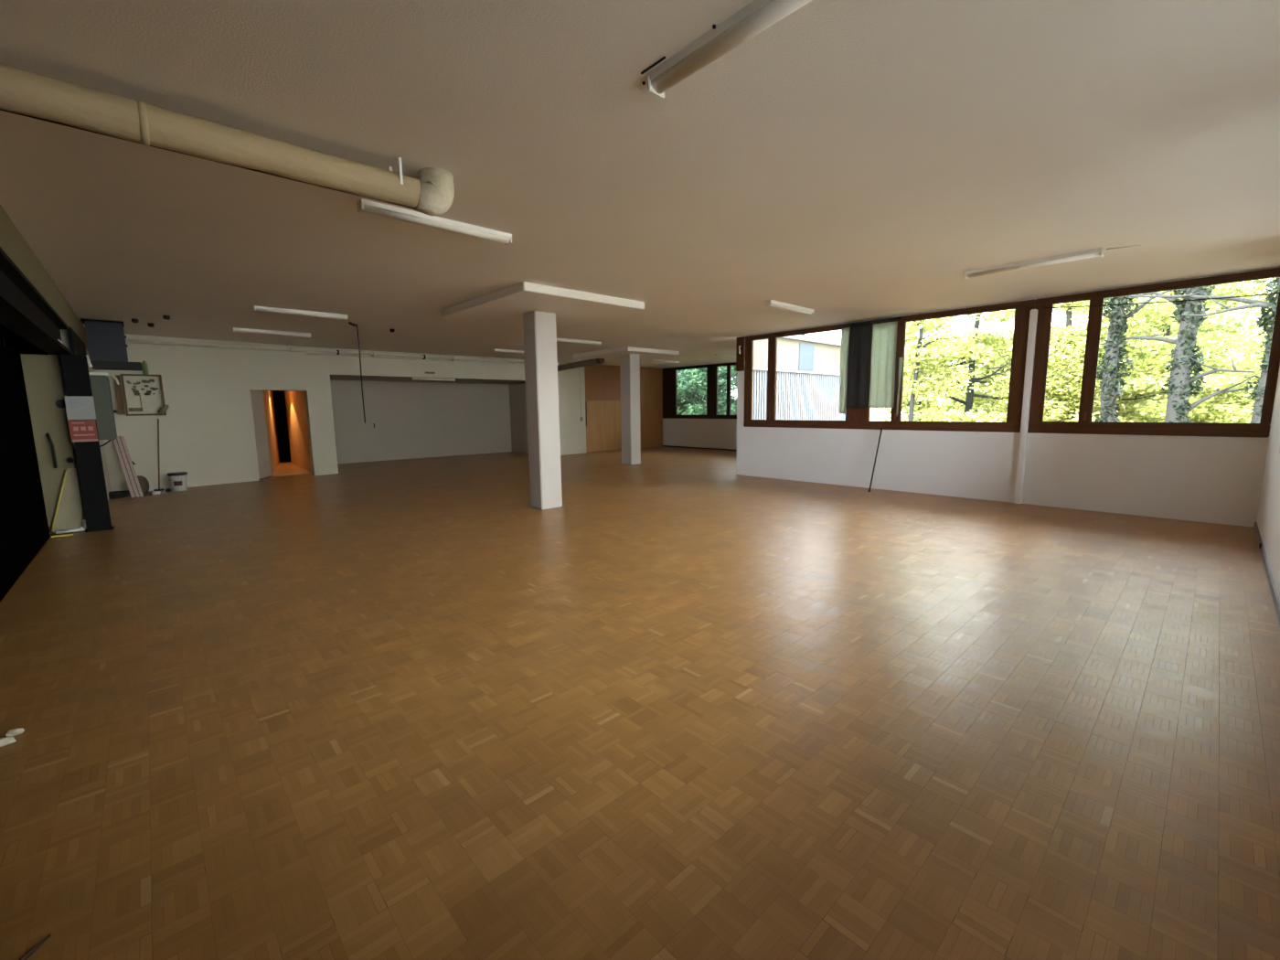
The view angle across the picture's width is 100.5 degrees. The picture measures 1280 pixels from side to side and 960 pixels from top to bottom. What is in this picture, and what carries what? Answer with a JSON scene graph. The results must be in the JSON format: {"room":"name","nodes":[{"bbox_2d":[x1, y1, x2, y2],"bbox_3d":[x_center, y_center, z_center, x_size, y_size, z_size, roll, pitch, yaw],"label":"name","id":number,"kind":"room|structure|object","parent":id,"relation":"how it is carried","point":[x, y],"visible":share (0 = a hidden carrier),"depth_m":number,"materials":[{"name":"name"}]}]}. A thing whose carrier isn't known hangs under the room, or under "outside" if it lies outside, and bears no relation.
{"room":"empty open hall","nodes":[
{"label":"empty open hall","id":0,"kind":"room"},
{"bbox_2d":[1,325,48,354],"bbox_3d":[-5.736,-1.673,3.779,1.400,0.960,14.800,-8,10,-42],"label":"ceiling","id":1,"kind":"structure","parent":0,"point":[14,341],"depth_m":6.41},
{"bbox_2d":[20,353,86,533],"bbox_3d":[-7.835,-0.389,6.409,1.600,2.240,0.150,-8,10,-42],"label":"wall","id":2,"kind":"structure","parent":0,"point":[43,374],"depth_m":6.67,"materials":[{"name":"beige paint"}]},
{"bbox_2d":[0,323,50,602],"bbox_3d":[-4.030,-0.210,2.805,0.100,2.760,10.200,-8,10,-42],"label":"sliding door","id":3,"kind":"structure","parent":2,"relation":"in","point":[24,525],"depth_m":5.46,"materials":[{"name":"black"}]},
{"bbox_2d":[46,432,57,468],"bbox_3d":[-7.382,-0.370,6.681,0.053,0.446,0.065,-8,10,-42],"label":"handle","id":4,"kind":"object","parent":2,"relation":"attached to","point":[48,433],"visible":1,"depth_m":6.67,"materials":[{"name":"metal"}]},
{"bbox_2d":[55,399,65,407],"bbox_3d":[-7.287,-0.961,6.708,0.110,0.110,0.045,-8,10,-42],"label":"bell","id":5,"kind":"object","parent":2,"relation":"attached to","point":[60,403],"visible":0.68,"depth_m":6.69,"materials":[{"name":"plastic"}]},
{"bbox_2d":[0,203,110,501],"bbox_3d":[-5.178,-0.550,4.528,0.200,3.000,14.570,-8,10,-42],"label":"wall","id":6,"kind":"structure","parent":0,"point":[12,242],"depth_m":5.14,"materials":[{"name":"beige paint"}]},
{"bbox_2d":[0,246,73,355],"bbox_3d":[-3.748,-1.274,2.889,0.200,0.360,10.330,-8,10,-42],"label":"steel beam","id":7,"kind":"structure","parent":6,"relation":"attached to","point":[24,311],"depth_m":4.57,"materials":[{"name":"black metal"}]},
{"bbox_2d":[67,327,88,366],"bbox_3d":[-7.984,-1.861,7.571,0.033,0.350,2.290,-8,10,-42],"label":"beam","id":8,"kind":"structure","parent":6,"relation":"attached to","point":[77,346],"depth_m":7.07,"materials":[{"name":"black metal"}]},
{"bbox_2d":[85,354,92,367],"bbox_3d":[-8.632,-1.859,8.332,0.069,0.187,0.040,-8,10,-42],"label":"clip","id":9,"kind":"object","parent":8,"relation":"attached to","point":[87,356],"visible":0.83,"depth_m":8.32,"materials":[{"name":"plastic"}]},
{"bbox_2d":[88,372,117,440],"bbox_3d":[-7.965,-1.082,7.849,0.278,0.970,0.510,-8,10,-42],"label":"panel","id":10,"kind":"object","parent":6,"relation":"attached to","point":[100,383],"visible":0.55,"depth_m":7.72,"materials":[{"name":"grey metal"}]},
{"bbox_2d":[107,373,119,384],"bbox_3d":[-7.819,-1.504,7.899,0.120,0.175,0.028,-8,10,-42],"label":"loose cable","id":11,"kind":"object","parent":10,"relation":"attached to","point":[110,374],"visible":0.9,"depth_m":7.91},
{"bbox_2d":[249,390,271,479],"bbox_3d":[-8.825,-1.183,12.328,0.111,2.250,0.754,-4,8,-21],"label":"wall","id":12,"kind":"structure","parent":0,"point":[258,412],"depth_m":12.32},
{"bbox_2d":[262,390,279,474],"bbox_3d":[-9.937,-1.430,14.257,0.118,2.250,3.775,-5,9,-31],"label":"wall","id":13,"kind":"structure","parent":0,"point":[268,398],"depth_m":14.06,"materials":[{"name":"brown paint"}]},
{"bbox_2d":[272,390,291,462],"bbox_3d":[-10.824,-1.659,16.028,0.800,2.250,0.150,-8,10,-42],"label":"wall","id":14,"kind":"structure","parent":0,"point":[279,398],"depth_m":15.99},
{"bbox_2d":[284,390,311,472],"bbox_3d":[-9.251,-1.462,14.430,0.280,2.250,4.350,-8,10,-42],"label":"wall","id":15,"kind":"structure","parent":0,"point":[294,400],"depth_m":14.31,"materials":[{"name":"brown wood"}]},
{"bbox_2d":[93,333,586,491],"bbox_3d":[-6.549,-1.731,13.383,13.130,3.000,0.800,-8,10,-42],"label":"wall","id":16,"kind":"structure","parent":0,"point":[206,432],"depth_m":11.40,"materials":[{"name":"paint"}]},
{"bbox_2d":[113,373,166,415],"bbox_3d":[-9.569,-1.627,10.193,0.670,0.780,0.140,-8,10,-42],"label":"board","id":17,"kind":"object","parent":16,"relation":"attached to","point":[143,394],"visible":1,"depth_m":10.20,"materials":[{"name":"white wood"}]},
{"bbox_2d":[141,360,149,374],"bbox_3d":[-9.490,-2.154,10.200,0.084,0.258,0.084,-8,10,-42],"label":"bottle","id":18,"kind":"object","parent":17,"relation":"on","point":[144,367],"visible":0.99,"depth_m":10.18,"materials":[{"name":"green plastic"}]},
{"bbox_2d":[157,405,169,414],"bbox_3d":[-9.272,-1.374,10.350,0.183,0.178,0.100,-8,10,-42],"label":"rag","id":19,"kind":"object","parent":17,"relation":"hanging from","point":[164,409],"visible":1,"depth_m":10.32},
{"bbox_2d":[125,339,524,365],"bbox_3d":[-6.485,-3.121,13.300,10.111,0.134,0.326,-8,11,-44],"label":"pipe","id":20,"kind":"object","parent":16,"relation":"attached to","point":[133,341],"visible":0.97,"depth_m":12.60,"materials":[{"name":"white metal"}]},
{"bbox_2d":[336,374,525,381],"bbox_3d":[-5.133,-2.824,14.816,6.248,0.009,0.060,-8,10,-42],"label":"trim","id":21,"kind":"structure","parent":16,"relation":"attached to","point":[336,375],"depth_m":14.02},
{"bbox_2d":[579,367,582,421],"bbox_3d":[-1.968,-2.895,17.702,0.090,1.860,0.025,-8,10,-42],"label":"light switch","id":22,"kind":"object","parent":16,"relation":"attached to","point":[580,368],"visible":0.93,"depth_m":17.73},
{"bbox_2d":[584,368,586,449],"bbox_3d":[-1.869,-2.398,17.976,0.040,2.980,0.170,-8,10,-42],"label":"strip","id":23,"kind":"object","parent":16,"relation":"attached to","point":[584,368],"visible":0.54,"depth_m":17.93,"materials":[{"name":"wood"}]},
{"bbox_2d":[330,380,511,463],"bbox_3d":[-7.020,-1.906,16.973,6.700,2.395,0.200,-8,10,-42],"label":"wall","id":24,"kind":"structure","parent":0,"point":[411,420],"depth_m":16.82,"materials":[{"name":"paint"}]},
{"bbox_2d":[329,374,525,383],"bbox_3d":[-6.101,-3.094,15.980,6.450,0.205,2.680,-8,10,-42],"label":"ceiling","id":25,"kind":"structure","parent":0,"point":[332,377],"depth_m":15.87,"materials":[{"name":"paint"}]},
{"bbox_2d":[411,377,455,381],"bbox_3d":[-5.765,-2.810,14.873,1.200,0.070,0.110,-8,10,-42],"label":"ceiling light","id":26,"kind":"object","parent":25,"relation":"attached to","point":[412,378],"visible":0.99,"depth_m":14.80,"materials":[{"name":"plastic"}]},
{"bbox_2d":[508,383,528,453],"bbox_3d":[-3.725,-2.109,18.182,0.200,2.395,2.480,-8,10,-42],"label":"wall","id":27,"kind":"structure","parent":0,"point":[517,401],"depth_m":18.58,"materials":[{"name":"paint"}]},
{"bbox_2d":[0,446,1279,959],"bbox_3d":[-1.878,0.032,11.574,17.200,0.120,20.600,-8,10,-42],"label":"floor","id":28,"kind":"structure","parent":0,"point":[685,706],"depth_m":2.52,"materials":[{"name":"wood parquet"}]},
{"bbox_2d":[0,736,16,746],"bbox_3d":[-2.938,1.204,2.435,0.109,0.031,0.043,-8,10,-42],"label":"crumb","id":29,"kind":"object","parent":28,"relation":"on","point":[6,741],"visible":1,"depth_m":2.44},
{"bbox_2d":[5,727,24,736],"bbox_3d":[-2.962,1.195,2.520,0.062,0.028,0.033,-8,10,-42],"label":"crumb","id":30,"kind":"object","parent":28,"relation":"on","point":[15,731],"visible":0.96,"depth_m":2.51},
{"bbox_2d":[19,934,51,959],"bbox_3d":[-1.712,1.327,1.499,0.018,0.016,0.092,-1,8,-3],"label":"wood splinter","id":31,"kind":"object","parent":28,"relation":"on","point":[31,951],"visible":1,"depth_m":1.50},
{"bbox_2d":[51,533,73,537],"bbox_3d":[-7.213,0.693,6.643,0.190,0.018,0.030,-8,10,-42],"label":"yellow lath","id":32,"kind":"object","parent":28,"relation":"on","point":[72,533],"visible":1,"depth_m":6.63,"materials":[{"name":"paint"}]},
{"bbox_2d":[51,468,84,532],"bbox_3d":[-7.351,0.255,6.789,0.043,0.790,0.310,7,11,44],"label":"board","id":33,"kind":"object","parent":28,"relation":"on","point":[69,514],"visible":1,"depth_m":6.82,"materials":[{"name":"yellow paint"}]},
{"bbox_2d":[55,519,86,533],"bbox_3d":[-7.282,0.600,6.821,0.287,0.146,0.056,-8,10,-42],"label":"drain pipe","id":34,"kind":"object","parent":28,"relation":"on","point":[83,528],"visible":1,"depth_m":6.83,"materials":[{"name":"white plastic"}]},
{"bbox_2d":[60,354,114,532],"bbox_3d":[-7.114,-0.457,6.847,0.260,2.240,0.200,-8,10,-42],"label":"steel post","id":35,"kind":"object","parent":28,"relation":"on","point":[75,368],"visible":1,"depth_m":6.82,"materials":[{"name":"metal"}]},
{"bbox_2d":[64,395,95,419],"bbox_3d":[-7.064,-0.909,6.719,0.250,0.290,0.008,-8,10,-42],"label":"notice","id":36,"kind":"object","parent":35,"relation":"attached to","point":[78,408],"visible":1,"depth_m":6.72,"materials":[{"name":"paper"}]},
{"bbox_2d":[67,419,98,442],"bbox_3d":[-7.065,-0.624,6.754,0.240,0.275,0.008,-8,10,-42],"label":"notice","id":37,"kind":"object","parent":35,"relation":"attached to","point":[80,430],"visible":1,"depth_m":6.75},
{"bbox_2d":[108,490,129,498],"bbox_3d":[-9.523,0.264,9.687,0.386,0.098,0.326,-8,10,-42],"label":"coil","id":38,"kind":"object","parent":28,"relation":"on","point":[113,494],"visible":0.71,"depth_m":9.62,"materials":[{"name":"rubber"}]},
{"bbox_2d":[112,435,143,498],"bbox_3d":[-9.431,-0.253,9.788,1.003,1.097,0.161,5,10,36],"label":"boards","id":39,"kind":"object","parent":28,"relation":"on","point":[120,444],"visible":0.91,"depth_m":9.76,"materials":[{"name":"wood"}]},
{"bbox_2d":[137,475,149,492],"bbox_3d":[-9.501,0.091,10.098,0.270,0.340,0.267,-8,10,-42],"label":"round basket","id":40,"kind":"object","parent":28,"relation":"on","point":[144,483],"visible":0.45,"depth_m":10.07,"materials":[{"name":"brown wicker"}]},
{"bbox_2d":[142,490,152,496],"bbox_3d":[-9.146,0.252,9.869,0.140,0.073,0.195,-8,10,-42],"label":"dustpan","id":41,"kind":"object","parent":28,"relation":"on","point":[146,494],"visible":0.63,"depth_m":9.82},
{"bbox_2d":[153,418,164,493],"bbox_3d":[-9.296,-0.466,10.228,0.157,1.405,0.590,-6,10,-36],"label":"broom","id":42,"kind":"object","parent":28,"relation":"on","point":[162,490],"visible":0.95,"depth_m":10.22,"materials":[{"name":"brown wood"}]},
{"bbox_2d":[167,471,187,490],"bbox_3d":[-9.056,0.034,10.438,0.300,0.352,0.300,-8,10,-42],"label":"bucket","id":43,"kind":"object","parent":28,"relation":"on","point":[177,480],"visible":1,"depth_m":10.35,"materials":[{"name":"plastic"}]},
{"bbox_2d":[440,281,644,509],"bbox_3d":[-1.459,-1.069,8.031,1.970,3.000,2.430,-8,10,-42],"label":"column","id":44,"kind":"structure","parent":28,"relation":"on","point":[540,309],"depth_m":7.83,"materials":[{"name":"paint"}]},
{"bbox_2d":[573,346,679,464],"bbox_3d":[-0.387,-1.984,14.706,1.840,3.000,2.300,-8,10,-42],"label":"column","id":45,"kind":"structure","parent":28,"relation":"on","point":[629,357],"depth_m":14.10,"materials":[{"name":"paint"}]},
{"bbox_2d":[867,427,882,491],"bbox_3d":[4.138,-0.355,9.352,0.418,1.110,0.036,-8,10,-42],"label":"rod","id":46,"kind":"object","parent":28,"relation":"on","point":[880,428],"visible":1,"depth_m":9.35,"materials":[{"name":"metal"}]},
{"bbox_2d":[0,0,1279,368],"bbox_3d":[0.339,-2.943,9.792,15.850,0.200,15.570,-8,10,-42],"label":"ceiling","id":47,"kind":"structure","parent":0,"point":[847,161],"depth_m":3.23,"materials":[{"name":"paint"}]},
{"bbox_2d":[80,318,142,371],"bbox_3d":[-8.711,-2.214,8.791,0.640,0.760,0.480,-8,10,-42],"label":"box","id":48,"kind":"object","parent":47,"relation":"hanging from","point":[107,346],"visible":0.98,"depth_m":8.60,"materials":[{"name":"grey metal"}]},
{"bbox_2d":[90,360,142,371],"bbox_3d":[-8.693,-1.899,8.847,0.600,0.120,0.400,-8,10,-42],"label":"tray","id":49,"kind":"object","parent":48,"relation":"on","point":[109,365],"depth_m":8.72,"materials":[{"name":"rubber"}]},
{"bbox_2d":[0,64,454,215],"bbox_3d":[-2.045,-1.731,2.752,2.225,0.258,0.216,-8,10,-42],"label":"pipe","id":50,"kind":"object","parent":47,"relation":"hanging from","point":[22,92],"visible":1,"depth_m":2.61,"materials":[{"name":"paint"}]},
{"bbox_2d":[232,327,310,337],"bbox_3d":[-6.811,-2.733,9.883,1.200,0.070,0.110,-8,10,-42],"label":"ceiling light","id":51,"kind":"object","parent":47,"relation":"attached to","point":[242,330],"visible":1,"depth_m":9.83,"materials":[{"name":"plastic"}]},
{"bbox_2d":[253,305,347,319],"bbox_3d":[-5.052,-2.495,7.969,1.200,0.070,0.110,-8,10,-42],"label":"ceiling light","id":52,"kind":"object","parent":47,"relation":"attached to","point":[255,307],"visible":1,"depth_m":7.90,"materials":[{"name":"plastic"}]},
{"bbox_2d":[348,321,365,423],"bbox_3d":[-4.837,-1.830,9.093,0.151,1.705,0.059,-1,8,-4],"label":"hanging cord","id":53,"kind":"object","parent":47,"relation":"hanging from","point":[349,323],"visible":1,"depth_m":9.08,"materials":[{"name":"rubber"}]},
{"bbox_2d":[356,198,511,245],"bbox_3d":[-1.580,-2.032,4.234,1.200,0.070,0.110,-8,10,-42],"label":"ceiling light","id":54,"kind":"object","parent":47,"relation":"attached to","point":[363,205],"visible":1,"depth_m":4.14,"materials":[{"name":"white plastic"}]},
{"bbox_2d":[493,348,523,353],"bbox_3d":[-3.170,-3.285,13.637,1.200,0.070,0.110,-8,10,-42],"label":"ceiling light","id":55,"kind":"object","parent":47,"relation":"attached to","point":[496,349],"visible":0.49,"depth_m":13.45,"materials":[{"name":"plastic"}]},
{"bbox_2d":[496,350,523,353],"bbox_3d":[-3.170,-3.272,13.639,1.176,0.036,0.090,-8,10,-42],"label":"diffuser","id":56,"kind":"object","parent":55,"relation":"attached to","point":[508,351],"depth_m":13.52,"materials":[{"name":"plastic"}]},
{"bbox_2d":[556,337,601,345],"bbox_3d":[-1.353,-3.051,11.749,1.200,0.070,0.110,-8,10,-42],"label":"ceiling light","id":57,"kind":"object","parent":47,"relation":"attached to","point":[558,339],"visible":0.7,"depth_m":11.70,"materials":[{"name":"plastic"}]},
{"bbox_2d":[557,339,600,344],"bbox_3d":[-1.353,-3.038,11.751,1.176,0.036,0.090,-8,10,-42],"label":"diffuser","id":58,"kind":"object","parent":57,"relation":"attached to","point":[560,340],"depth_m":11.73,"materials":[{"name":"plastic"}]},
{"bbox_2d":[557,358,604,371],"bbox_3d":[-2.013,-3.438,15.845,2.584,0.385,0.197,6,11,43],"label":"duct","id":59,"kind":"object","parent":47,"relation":"hanging from","point":[588,362],"visible":0.64,"depth_m":15.49,"materials":[{"name":"black metal"}]},
{"bbox_2d":[640,56,665,74],"bbox_3d":[0.058,-1.828,2.348,0.006,0.007,0.150,-8,10,-42],"label":"ceiling slot","id":60,"kind":"object","parent":47,"relation":"attached to","point":[663,58],"visible":1,"depth_m":2.35,"materials":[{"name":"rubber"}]},
{"bbox_2d":[650,359,679,363],"bbox_3d":[0.804,-3.792,17.036,1.200,0.070,0.110,-8,10,-42],"label":"ceiling light","id":61,"kind":"object","parent":47,"relation":"attached to","point":[652,360],"visible":1,"depth_m":16.97,"materials":[{"name":"plastic"}]},
{"bbox_2d":[652,360,678,362],"bbox_3d":[0.804,-3.779,17.038,1.176,0.036,0.090,-8,10,-42],"label":"diffuser","id":62,"kind":"object","parent":61,"relation":"attached to","point":[666,361],"depth_m":17.03,"materials":[{"name":"plastic"}]},
{"bbox_2d":[714,352,735,357],"bbox_3d":[2.581,-3.595,15.423,1.200,0.070,0.110,-8,10,-42],"label":"ceiling light","id":63,"kind":"object","parent":47,"relation":"attached to","point":[717,354],"visible":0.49,"depth_m":15.24,"materials":[{"name":"plastic"}]},
{"bbox_2d":[717,354,735,357],"bbox_3d":[2.581,-3.583,15.425,1.176,0.036,0.090,-8,10,-42],"label":"diffuser","id":64,"kind":"object","parent":63,"relation":"attached to","point":[730,356],"depth_m":15.34,"materials":[{"name":"plastic"}]},
{"bbox_2d":[646,0,811,98],"bbox_3d":[0.478,-1.757,2.014,0.110,0.070,1.200,-8,10,-42],"label":"ceiling light","id":65,"kind":"object","parent":47,"relation":"attached to","point":[758,16],"visible":1,"depth_m":2.14,"materials":[{"name":"plastic"}]},
{"bbox_2d":[764,299,814,315],"bbox_3d":[2.266,-2.588,8.002,1.200,0.070,0.110,-8,10,-42],"label":"ceiling light","id":66,"kind":"object","parent":47,"relation":"attached to","point":[771,303],"visible":1,"depth_m":7.91,"materials":[{"name":"plastic"}]},
{"bbox_2d":[769,302,813,314],"bbox_3d":[2.266,-2.575,8.004,1.176,0.036,0.090,-8,10,-42],"label":"diffuser","id":67,"kind":"object","parent":66,"relation":"attached to","point":[784,305],"depth_m":7.97,"materials":[{"name":"plastic"}]},
{"bbox_2d":[964,247,1104,278],"bbox_3d":[4.158,-2.297,5.683,0.110,0.070,1.200,-8,10,-42],"label":"ceiling light","id":68,"kind":"object","parent":47,"relation":"attached to","point":[1096,252],"visible":1,"depth_m":5.60,"materials":[{"name":"plastic"}]},
{"bbox_2d":[1106,245,1140,249],"bbox_3d":[4.707,-2.266,5.182,0.250,0.011,0.017,4,9,31],"label":"lead","id":69,"kind":"object","parent":47,"relation":"attached to","point":[1134,245],"visible":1,"depth_m":5.17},
{"bbox_2d":[662,362,736,449],"bbox_3d":[3.501,-2.478,18.013,0.250,3.000,7.480,-8,10,-42],"label":"wall","id":70,"kind":"structure","parent":0,"point":[720,433],"depth_m":19.33,"materials":[{"name":"white paint"}]},
{"bbox_2d":[662,362,736,418],"bbox_3d":[3.422,-3.004,17.881,0.100,1.900,7.450,-8,10,-42],"label":"window","id":71,"kind":"structure","parent":70,"relation":"in","point":[670,376],"depth_m":18.98,"materials":[{"name":"brown wood"}]},
{"bbox_2d":[662,445,736,450],"bbox_3d":[3.398,-1.007,18.147,0.015,0.050,7.390,-8,10,-42],"label":"baseboard","id":72,"kind":"structure","parent":70,"relation":"attached to","point":[663,445],"depth_m":19.42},
{"bbox_2d":[752,334,845,420],"bbox_3d":[4.284,-1.985,13.550,5.180,3.200,0.168,-8,10,-42],"label":"facade","id":73,"kind":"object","parent":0,"point":[807,368],"visible":0.37,"depth_m":13.25,"materials":[{"name":"grey"}]},
{"bbox_2d":[736,266,1279,527],"bbox_3d":[4.824,-1.277,9.013,0.250,3.000,7.640,-8,10,-42],"label":"wall","id":74,"kind":"structure","parent":0,"point":[1209,479],"depth_m":7.83,"materials":[{"name":"white paint"}]},
{"bbox_2d":[736,336,745,371],"bbox_3d":[2.168,-2.717,11.486,0.035,0.715,0.200,-8,10,-42],"label":"block","id":75,"kind":"object","parent":74,"relation":"attached to","point":[741,341],"visible":1,"depth_m":11.47,"materials":[{"name":"brown wood"}]},
{"bbox_2d":[743,298,1035,432],"bbox_3d":[4.004,-1.888,9.665,0.115,1.915,5.086,-8,10,-42],"label":"window","id":76,"kind":"structure","parent":74,"relation":"in","point":[856,418],"depth_m":9.13,"materials":[{"name":"brown wood"}]},
{"bbox_2d":[838,327,850,414],"bbox_3d":[3.740,-1.996,9.760,0.041,1.550,0.170,-8,10,-42],"label":"curtain","id":77,"kind":"object","parent":76,"relation":"hanging from","point":[845,332],"visible":1,"depth_m":9.75,"materials":[{"name":"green fabric"}]},
{"bbox_2d":[846,322,871,407],"bbox_3d":[3.918,-2.044,9.542,0.046,1.480,0.380,-8,11,-44],"label":"curtain","id":78,"kind":"object","parent":76,"relation":"hanging from","point":[859,334],"visible":1,"depth_m":9.54,"materials":[{"name":"grey fabric"}]},
{"bbox_2d":[837,317,901,326],"bbox_3d":[4.010,-2.773,9.345,0.060,0.025,1.100,-8,10,-42],"label":"rail","id":79,"kind":"object","parent":76,"relation":"attached to","point":[895,318],"visible":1,"depth_m":9.29,"materials":[{"name":"metal"}]},
{"bbox_2d":[868,320,897,407],"bbox_3d":[4.218,-1.982,9.239,0.047,1.450,0.420,-8,11,-43],"label":"curtain","id":80,"kind":"object","parent":76,"relation":"hanging from","point":[884,335],"visible":1,"depth_m":9.23,"materials":[{"name":"green fabric"}]},
{"bbox_2d":[896,357,903,415],"bbox_3d":[4.437,-1.591,9.103,0.045,0.992,0.072,-8,10,-42],"label":"scrap","id":81,"kind":"object","parent":76,"relation":"hanging from","point":[901,359],"visible":1,"depth_m":9.08,"materials":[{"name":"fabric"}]},
{"bbox_2d":[1013,309,1038,503],"bbox_3d":[5.694,-1.050,7.852,0.080,2.840,0.085,-8,10,-42],"label":"trim","id":82,"kind":"structure","parent":74,"relation":"attached to","point":[1033,314],"depth_m":7.82,"materials":[{"name":"white paint"}]},
{"bbox_2d":[1027,267,1279,437],"bbox_3d":[6.535,-1.551,6.952,0.115,1.915,2.362,-8,10,-42],"label":"window","id":83,"kind":"structure","parent":74,"relation":"in","point":[1084,424],"depth_m":7.17,"materials":[{"name":"brown wood"}]},
{"bbox_2d":[1043,292,1279,308],"bbox_3d":[6.486,-2.272,6.747,0.050,0.162,2.262,-7,10,-41],"label":"wire","id":84,"kind":"object","parent":83,"relation":"attached to","point":[1274,293],"visible":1,"depth_m":6.63,"materials":[{"name":"rubber"}]},
{"bbox_2d":[1256,363,1279,599],"bbox_3d":[3.673,-0.404,2.663,10.650,3.000,0.200,-8,10,-42],"label":"wall","id":85,"kind":"structure","parent":0,"point":[1268,516],"depth_m":5.25,"materials":[{"name":"white paint"}]},
{"bbox_2d":[1253,521,1279,625],"bbox_3d":[3.526,1.050,2.854,10.400,0.070,0.015,-8,10,-42],"label":"baseboard","id":86,"kind":"structure","parent":85,"relation":"attached to","point":[1274,592],"depth_m":4.44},
{"label":"outside","id":87,"kind":"structure","parent":0,"visible":0},
{"bbox_2d":[869,417,922,421],"bbox_3d":[19.116,-3.603,37.995,60.150,0.200,90.000,-8,10,-42],"label":"ground","id":88,"kind":"structure","parent":87,"point":[870,419],"depth_m":63.27,"materials":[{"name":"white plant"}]},
{"bbox_2d":[677,369,705,415],"bbox_3d":[1.759,-4.271,25.929,4.132,4.779,4.406,-8,10,-42],"label":"tree","id":89,"kind":"object","parent":88,"relation":"on","point":[681,409],"visible":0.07,"depth_m":25.39,"materials":[{"name":"green plant"}]},
{"bbox_2d":[677,365,737,415],"bbox_3d":[2.965,-3.993,23.385,4.429,4.898,5.003,-3,8,-14],"label":"tree","id":90,"kind":"object","parent":88,"relation":"on","point":[699,388],"visible":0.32,"depth_m":22.88,"materials":[{"name":"green plant"}]},
{"bbox_2d":[677,366,737,415],"bbox_3d":[4.331,-4.838,30.279,3.411,5.885,15.062,-8,10,-42],"label":"hedge","id":91,"kind":"object","parent":88,"relation":"on","point":[734,388],"visible":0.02,"depth_m":29.02,"materials":[{"name":"green plant"}]},
{"bbox_2d":[725,333,810,412],"bbox_3d":[5.593,-3.735,21.064,4.124,5.127,5.049,-8,10,-42],"label":"tree","id":92,"kind":"object","parent":88,"relation":"on","point":[735,403],"visible":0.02,"depth_m":22.11,"materials":[{"name":"green plant"}]},
{"bbox_2d":[903,315,985,421],"bbox_3d":[7.662,-3.253,14.844,2.500,5.590,3.348,-8,10,-42],"label":"tree","id":93,"kind":"object","parent":88,"relation":"on","point":[931,341],"visible":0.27,"depth_m":14.37,"materials":[{"name":"green plant"}]},
{"bbox_2d":[871,299,1103,422],"bbox_3d":[9.399,-3.423,15.795,6.596,5.654,5.124,4,9,29],"label":"tree","id":94,"kind":"object","parent":88,"relation":"on","point":[929,387],"visible":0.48,"depth_m":14.63,"materials":[{"name":"green plant"}]},
{"bbox_2d":[876,310,1272,422],"bbox_3d":[17.306,-3.027,17.850,3.379,5.220,19.199,-8,10,-42],"label":"hedge","id":95,"kind":"object","parent":88,"relation":"on","point":[926,404],"visible":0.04,"depth_m":20.89,"materials":[{"name":"green plant"}]},
{"bbox_2d":[957,298,1214,422],"bbox_3d":[12.273,-3.367,14.699,5.079,5.747,6.014,-8,10,-42],"label":"tree","id":96,"kind":"object","parent":88,"relation":"on","point":[1076,365],"visible":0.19,"depth_m":13.85,"materials":[{"name":"green plant"}]},
{"bbox_2d":[1045,284,1271,422],"bbox_3d":[12.795,-3.449,12.071,5.988,6.730,6.278,0,8,6],"label":"tree","id":97,"kind":"object","parent":88,"relation":"on","point":[1179,382],"visible":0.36,"depth_m":10.22,"materials":[{"name":"green plant"}]},
{"bbox_2d":[1053,286,1265,422],"bbox_3d":[14.800,-3.320,15.120,5.602,5.702,5.936,-1,8,-4],"label":"tree","id":98,"kind":"object","parent":88,"relation":"on","point":[1210,325],"visible":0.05,"depth_m":14.58,"materials":[{"name":"green plant"}]},
{"bbox_2d":[1061,277,1271,423],"bbox_3d":[12.480,-3.496,12.838,5.377,6.713,6.449,1,8,15],"label":"tree","id":99,"kind":"object","parent":88,"relation":"on","point":[1110,391],"visible":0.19,"depth_m":11.19,"materials":[{"name":"green plant"}]},
{"bbox_2d":[1119,277,1279,423],"bbox_3d":[13.194,-3.075,10.750,6.845,6.335,5.946,-8,10,-42],"label":"tree","id":100,"kind":"object","parent":88,"relation":"on","point":[1270,303],"visible":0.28,"depth_m":10.22,"materials":[{"name":"green plant"}]},
{"bbox_2d":[1192,277,1277,423],"bbox_3d":[17.240,-3.119,12.774,5.476,5.926,5.864,-2,8,-6],"label":"tree","id":101,"kind":"object","parent":88,"relation":"on","point":[1247,291],"visible":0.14,"depth_m":13.46,"materials":[{"name":"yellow plant"}]},
{"bbox_3d":[-0.527,-2.632,19.508,4.120,3.000,0.200,-8,10,-42],"label":"wall","id":102,"kind":"structure","parent":0,"visible":0},
{"bbox_2d":[584,364,620,400],"bbox_3d":[-1.326,-3.377,18.506,1.650,1.215,0.030,-8,10,-42],"label":"board","id":103,"kind":"object","parent":102,"relation":"attached to","point":[602,381],"visible":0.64,"depth_m":18.50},
{"bbox_2d":[585,400,621,452],"bbox_3d":[-1.308,-1.899,18.706,1.650,1.760,0.030,-8,10,-42],"label":"board","id":104,"kind":"object","parent":102,"relation":"attached to","point":[603,417],"visible":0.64,"depth_m":18.71,"materials":[{"name":"wood"}]},
{"bbox_2d":[619,367,662,448],"bbox_3d":[0.086,-2.693,19.908,2.150,2.980,0.030,-8,10,-42],"label":"board","id":105,"kind":"object","parent":102,"relation":"attached to","point":[651,379],"visible":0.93,"depth_m":20.19,"materials":[{"name":"wood"}]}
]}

